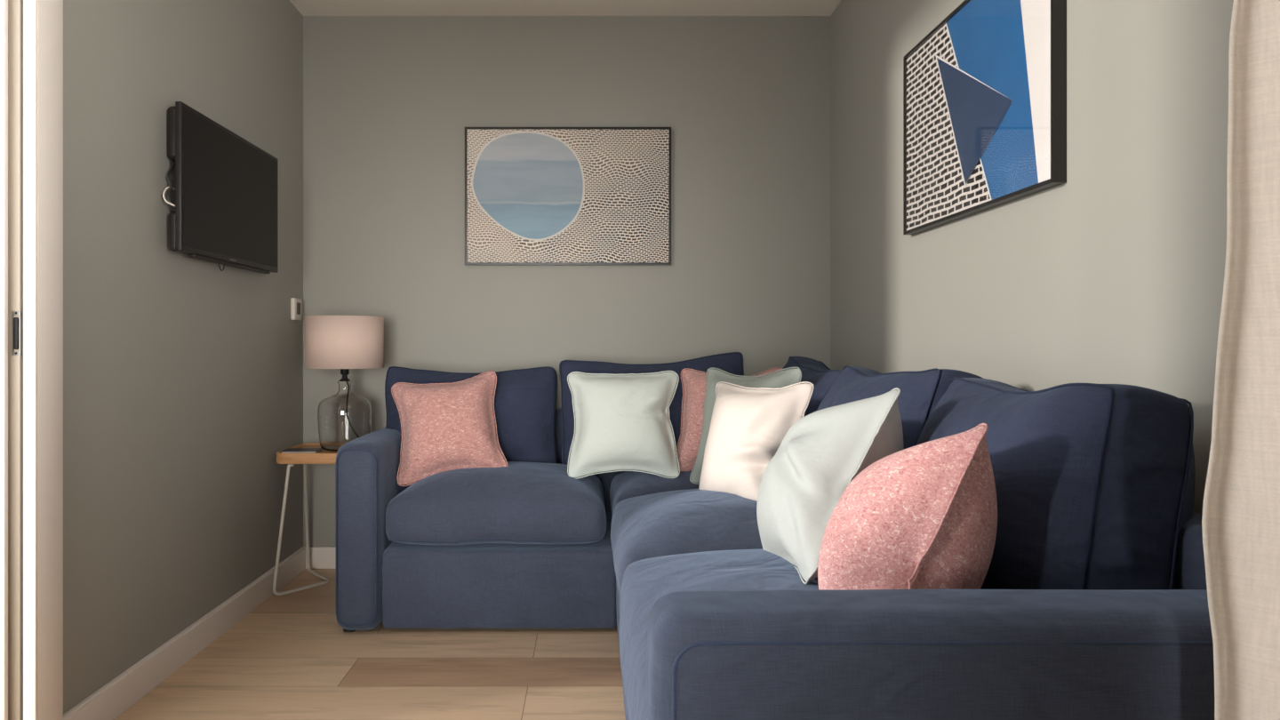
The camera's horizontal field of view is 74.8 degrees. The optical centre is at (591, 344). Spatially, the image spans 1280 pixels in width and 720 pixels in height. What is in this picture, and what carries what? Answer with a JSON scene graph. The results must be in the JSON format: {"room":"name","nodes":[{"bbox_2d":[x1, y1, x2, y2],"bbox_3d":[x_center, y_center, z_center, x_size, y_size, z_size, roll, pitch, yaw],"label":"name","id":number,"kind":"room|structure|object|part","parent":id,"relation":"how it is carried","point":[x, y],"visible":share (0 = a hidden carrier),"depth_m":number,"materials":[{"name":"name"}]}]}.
{"room":"living room","nodes":[
{"label":"living room","id":0,"kind":"room"},
{"bbox_2d":[63,0,303,713],"bbox_3d":[-1.317,-0.230,2.748,0.130,2.400,1.771,0,0,0],"label":"wall","id":1,"kind":"structure","parent":0,"point":[183,375],"depth_m":2.44,"materials":[{"name":"grey paint"}]},
{"bbox_2d":[0,0,7,719],"bbox_3d":[-1.341,-0.230,1.857,0.083,2.400,0.013,0,0,0],"label":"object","id":2,"kind":"structure","parent":1,"relation":"attached to","point":[4,4],"depth_m":1.85,"materials":[{"name":"white paint"}]},
{"bbox_2d":[8,0,23,719],"bbox_3d":[-1.300,-0.214,2.296,0.044,2.352,0.852,0,0,0],"label":"door","id":3,"kind":"structure","parent":1,"relation":"in","point":[15,7],"depth_m":1.87,"materials":[{"name":"beige paint"}]},
{"bbox_3d":[-1.288,-0.026,1.871,0.011,0.072,0.004,0,0,0],"label":"pull lever","id":4,"kind":"part","parent":3,"relation":"part of","materials":[{"name":"black metal"}]},
{"bbox_3d":[-1.288,-0.026,1.873,0.019,0.100,0.002,0,0,0],"label":"pull plate","id":5,"kind":"part","parent":3,"relation":"part of","materials":[{"name":"silver metal"}]},
{"bbox_2d":[23,0,26,719],"bbox_3d":[-1.260,-0.230,1.861,0.008,2.400,0.004,0,0,0],"label":"trim","id":6,"kind":"structure","parent":1,"relation":"attached to","point":[24,1],"depth_m":1.86,"materials":[{"name":"white paint"}]},
{"bbox_2d":[26,0,37,719],"bbox_3d":[-1.245,-0.230,1.859,0.022,2.400,0.007,0,0,0],"label":"trim","id":7,"kind":"structure","parent":1,"relation":"attached to","point":[31,4],"depth_m":1.86,"materials":[{"name":"white paint"}]},
{"bbox_2d":[37,0,63,719],"bbox_3d":[-1.243,-0.230,1.909,0.018,2.400,0.090,0,0,0],"label":"trim","id":8,"kind":"structure","parent":1,"relation":"attached to","point":[50,12],"depth_m":1.91,"materials":[{"name":"white paint"}]},
{"bbox_2d":[63,546,305,719],"bbox_3d":[-1.244,0.923,2.797,0.016,0.094,1.671,0,0,0],"label":"baseboard","id":9,"kind":"structure","parent":1,"relation":"attached to","point":[109,701],"depth_m":2.51,"materials":[{"name":"white paint"}]},
{"bbox_2d":[162,101,278,273],"bbox_3d":[-1.215,-0.471,2.777,0.073,0.466,0.745,0,0,0],"label":"television","id":10,"kind":"object","parent":1,"relation":"attached to","point":[225,208],"visible":1,"depth_m":2.67,"materials":[{"name":"black plastic"}]},
{"bbox_2d":[290,297,301,320],"bbox_3d":[-1.243,-0.150,3.525,0.018,0.092,0.086,0,0,0],"label":"thermostat","id":11,"kind":"object","parent":1,"relation":"attached to","point":[295,303],"visible":1,"depth_m":3.50,"materials":[{"name":"beige plastic"}]},
{"bbox_2d":[113,568,625,719],"bbox_3d":[-0.715,0.995,1.381,3.770,0.050,4.763,0,0,0],"label":"floor","id":12,"kind":"structure","parent":0,"point":[290,658],"depth_m":2.47,"materials":[{"name":"brown wood"}]},
{"bbox_2d":[272,443,336,595],"bbox_3d":[-1.052,0.691,3.382,0.337,0.552,0.372,0,0,0],"label":"side table","id":13,"kind":"object","parent":12,"relation":"on","point":[324,457],"visible":0.49,"depth_m":3.21,"materials":[{"name":"brown wood"}]},
{"bbox_2d":[280,448,322,453],"bbox_3d":[-1.136,0.417,3.285,0.136,0.010,0.096,0,0,-4],"label":"booklet","id":14,"kind":"object","parent":13,"relation":"on","point":[289,450],"visible":0.9,"depth_m":3.27,"materials":[{"name":"grey paper"}]},
{"bbox_2d":[276,443,336,463],"bbox_3d":[-1.052,0.436,3.365,0.336,0.043,0.330,0,0,0],"label":"table top","id":15,"kind":"object","parent":13,"relation":"on","point":[324,457],"depth_m":3.20,"materials":[{"name":"brown wood"}]},
{"bbox_2d":[304,315,383,451],"bbox_3d":[-0.954,0.154,3.385,0.395,0.536,0.307,0,0,0],"label":"table lamp","id":16,"kind":"object","parent":13,"relation":"on","point":[344,343],"visible":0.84,"depth_m":3.28,"materials":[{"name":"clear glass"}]},
{"bbox_3d":[-0.998,-0.010,3.385,0.307,0.208,0.307,0,0,0],"label":"lamp shade","id":17,"kind":"part","parent":16,"relation":"part of","materials":[{"name":"beige fabric"}]},
{"bbox_3d":[-0.998,0.284,3.385,0.212,0.277,0.212,0,0,0],"label":"glass","id":18,"kind":"part","parent":16,"relation":"part of","materials":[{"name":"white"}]},
{"bbox_3d":[-0.858,0.267,3.400,0.306,0.274,0.110,0,0,-33],"label":"cord","id":19,"kind":"part","parent":16,"relation":"part of","materials":[{"name":"black plastic"}]},
{"bbox_2d":[335,352,1214,719],"bbox_3d":[0.070,0.499,2.291,1.887,0.942,2.622,0,0,0],"label":"sofa","id":20,"kind":"object","parent":12,"relation":"on","point":[1091,603],"visible":0.64,"depth_m":1.29,"materials":[{"name":"blue fabric"}]},
{"bbox_3d":[-0.784,0.647,3.178,0.169,0.643,0.798,0,0,0],"label":"arm","id":21,"kind":"part","parent":20,"relation":"part of","materials":[{"name":"blue fabric"}]},
{"bbox_2d":[391,370,507,486],"bbox_3d":[-0.524,0.302,3.077,0.402,0.408,0.249,0,0,-17],"label":"throw pillow","id":22,"kind":"object","parent":20,"relation":"on","point":[446,427],"visible":0.97,"depth_m":3.00,"materials":[{"name":"pink fabric"}]},
{"bbox_2d":[385,366,557,463],"bbox_3d":[-0.476,0.305,3.331,0.685,0.440,0.356,0,-9,0],"label":"cushion","id":23,"kind":"object","parent":20,"relation":"on","point":[525,410],"depth_m":3.23,"materials":[{"name":"blue fabric"}]},
{"bbox_2d":[385,461,606,544],"bbox_3d":[-0.324,0.563,3.094,0.756,0.252,0.605,0,0,0],"label":"seat cushion","id":24,"kind":"object","parent":20,"relation":"on","point":[519,502],"depth_m":2.82,"materials":[{"name":"blue fabric"}]},
{"bbox_3d":[0.141,0.605,3.530,1.696,0.678,0.118,0,0,0],"label":"frame","id":25,"kind":"part","parent":20,"relation":"part of","materials":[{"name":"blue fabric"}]},
{"bbox_2d":[567,370,679,479],"bbox_3d":[0.120,0.289,3.074,0.420,0.385,0.229,0,0,0],"label":"throw pillow","id":26,"kind":"object","parent":20,"relation":"on","point":[622,422],"visible":1,"depth_m":3.00,"materials":[{"name":"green fabric"}]},
{"bbox_2d":[559,352,743,464],"bbox_3d":[0.245,0.268,3.337,0.744,0.467,0.358,-1,-10,1],"label":"cushion","id":27,"kind":"object","parent":20,"relation":"on","point":[732,363],"depth_m":3.27,"materials":[{"name":"blue fabric"}]},
{"bbox_2d":[609,468,699,515],"bbox_3d":[0.435,0.563,3.151,0.724,0.253,0.503,0,0,0],"label":"seat cushion","id":28,"kind":"object","parent":20,"relation":"on","point":[627,484],"depth_m":2.98,"materials":[{"name":"blue fabric"}]},
{"bbox_2d":[610,488,762,593],"bbox_3d":[0.454,0.565,2.483,0.787,0.249,0.760,0,0,0],"label":"seat cushion","id":29,"kind":"object","parent":20,"relation":"on","point":[678,522],"depth_m":2.25,"materials":[{"name":"blue fabric"}]},
{"bbox_2d":[619,548,818,719],"bbox_3d":[0.453,0.569,1.631,0.791,0.241,0.899,0,0,0],"label":"seat cushion","id":30,"kind":"object","parent":20,"relation":"on","point":[644,581],"depth_m":1.67,"materials":[{"name":"blue fabric"}]},
{"bbox_2d":[676,367,781,471],"bbox_3d":[0.501,0.276,3.043,0.391,0.388,0.221,0,0,21],"label":"throw pillow","id":31,"kind":"object","parent":20,"relation":"on","point":[694,388],"visible":0.28,"depth_m":3.04,"materials":[{"name":"pink fabric"}]},
{"bbox_2d":[689,367,801,484],"bbox_3d":[0.515,0.276,2.800,0.395,0.410,0.224,0,0,44],"label":"throw pillow","id":32,"kind":"object","parent":20,"relation":"on","point":[781,379],"visible":0.27,"depth_m":2.81,"materials":[{"name":"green fabric"}]},
{"bbox_2d":[698,381,814,501],"bbox_3d":[0.486,0.312,2.528,0.227,0.411,0.415,0,0,-35],"label":"throw pillow","id":33,"kind":"object","parent":20,"relation":"on","point":[748,428],"visible":0.59,"depth_m":2.44,"materials":[{"name":"beige fabric"}]},
{"bbox_2d":[782,356,840,415],"bbox_3d":[0.803,0.282,2.950,0.357,0.458,0.680,10,2,-2],"label":"cushion","id":34,"kind":"object","parent":20,"relation":"on","point":[814,372],"depth_m":2.76,"materials":[{"name":"blue fabric"}]},
{"bbox_2d":[756,387,903,583],"bbox_3d":[0.501,0.304,1.774,0.303,0.441,0.440,0,0,-12],"label":"throw pillow","id":35,"kind":"object","parent":20,"relation":"on","point":[801,486],"visible":0.72,"depth_m":1.63,"materials":[{"name":"white fabric"}]},
{"bbox_2d":[816,366,983,449],"bbox_3d":[0.786,0.285,2.220,0.359,0.470,0.676,12,0,0],"label":"cushion","id":36,"kind":"object","parent":20,"relation":"on","point":[921,391],"depth_m":1.95,"materials":[{"name":"blue fabric"}]},
{"bbox_2d":[817,423,997,589],"bbox_3d":[0.513,0.333,1.373,0.311,0.433,0.372,0,0,-16],"label":"throw pillow","id":37,"kind":"object","parent":20,"relation":"on","point":[924,516],"visible":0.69,"depth_m":1.24,"materials":[{"name":"pink fabric"}]},
{"bbox_3d":[0.538,0.647,1.077,0.936,0.643,0.168,0,0,0],"label":"arm","id":38,"kind":"part","parent":20,"relation":"part of","materials":[{"name":"blue fabric"}]},
{"bbox_2d":[916,377,1195,590],"bbox_3d":[0.818,0.299,1.561,0.377,0.471,0.644,9,-1,2],"label":"cushion","id":39,"kind":"object","parent":20,"relation":"on","point":[1094,483],"depth_m":1.27,"materials":[{"name":"blue fabric"}]},
{"bbox_3d":[0.937,0.605,2.315,0.112,0.677,2.322,0,0,0],"label":"frame","id":40,"kind":"part","parent":20,"relation":"part of","materials":[{"name":"blue fabric"}]},
{"bbox_2d":[289,0,841,15],"bbox_3d":[-0.051,-1.455,1.381,2.442,0.050,4.763,0,0,0],"label":"ceiling","id":41,"kind":"structure","parent":0,"point":[305,7],"depth_m":3.54,"materials":[{"name":"paint"}]},
{"bbox_3d":[0.819,-1.413,0.865,0.438,0.033,0.030,0,0,0],"label":"track","id":42,"kind":"object","parent":41,"relation":"attached to","visible":0},
{"bbox_2d":[1201,0,1279,719],"bbox_3d":[0.832,-0.220,0.866,0.381,2.350,0.085,0,0,0],"label":"curtain","id":43,"kind":"object","parent":42,"relation":"hanging from","point":[1241,516],"visible":1,"depth_m":0.87,"materials":[{"name":"fabric"}]},
{"bbox_2d":[303,16,830,546],"bbox_3d":[-0.106,-0.230,3.698,2.552,2.400,0.130,0,0,0],"label":"wall","id":44,"kind":"structure","parent":0,"point":[389,102],"depth_m":3.63,"materials":[{"name":"grey paint"}]},
{"bbox_2d":[305,546,335,568],"bbox_3d":[-0.106,0.923,3.625,2.260,0.094,0.016,0,0,0],"label":"baseboard","id":45,"kind":"structure","parent":44,"relation":"attached to","point":[320,557],"depth_m":3.62,"materials":[{"name":"white paint"}]},
{"bbox_2d":[464,127,671,264],"bbox_3d":[-0.100,-0.644,3.620,0.892,0.596,0.025,0,0,0],"label":"framed print","id":46,"kind":"object","parent":44,"relation":"attached to","point":[534,196],"visible":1,"depth_m":3.61,"materials":[{"name":"black"}]},
{"bbox_2d":[830,0,1233,514],"bbox_3d":[1.105,-0.230,1.317,0.130,2.400,4.633,0,0,0],"label":"wall","id":47,"kind":"structure","parent":0,"point":[1113,273],"depth_m":1.80,"materials":[{"name":"grey paint"}]},
{"bbox_2d":[903,0,1066,234],"bbox_3d":[1.024,-0.643,2.263,0.030,0.576,0.875,0,0,0],"label":"framed print","id":48,"kind":"object","parent":47,"relation":"attached to","point":[985,90],"visible":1,"depth_m":2.17,"materials":[{"name":"black"}]}
]}

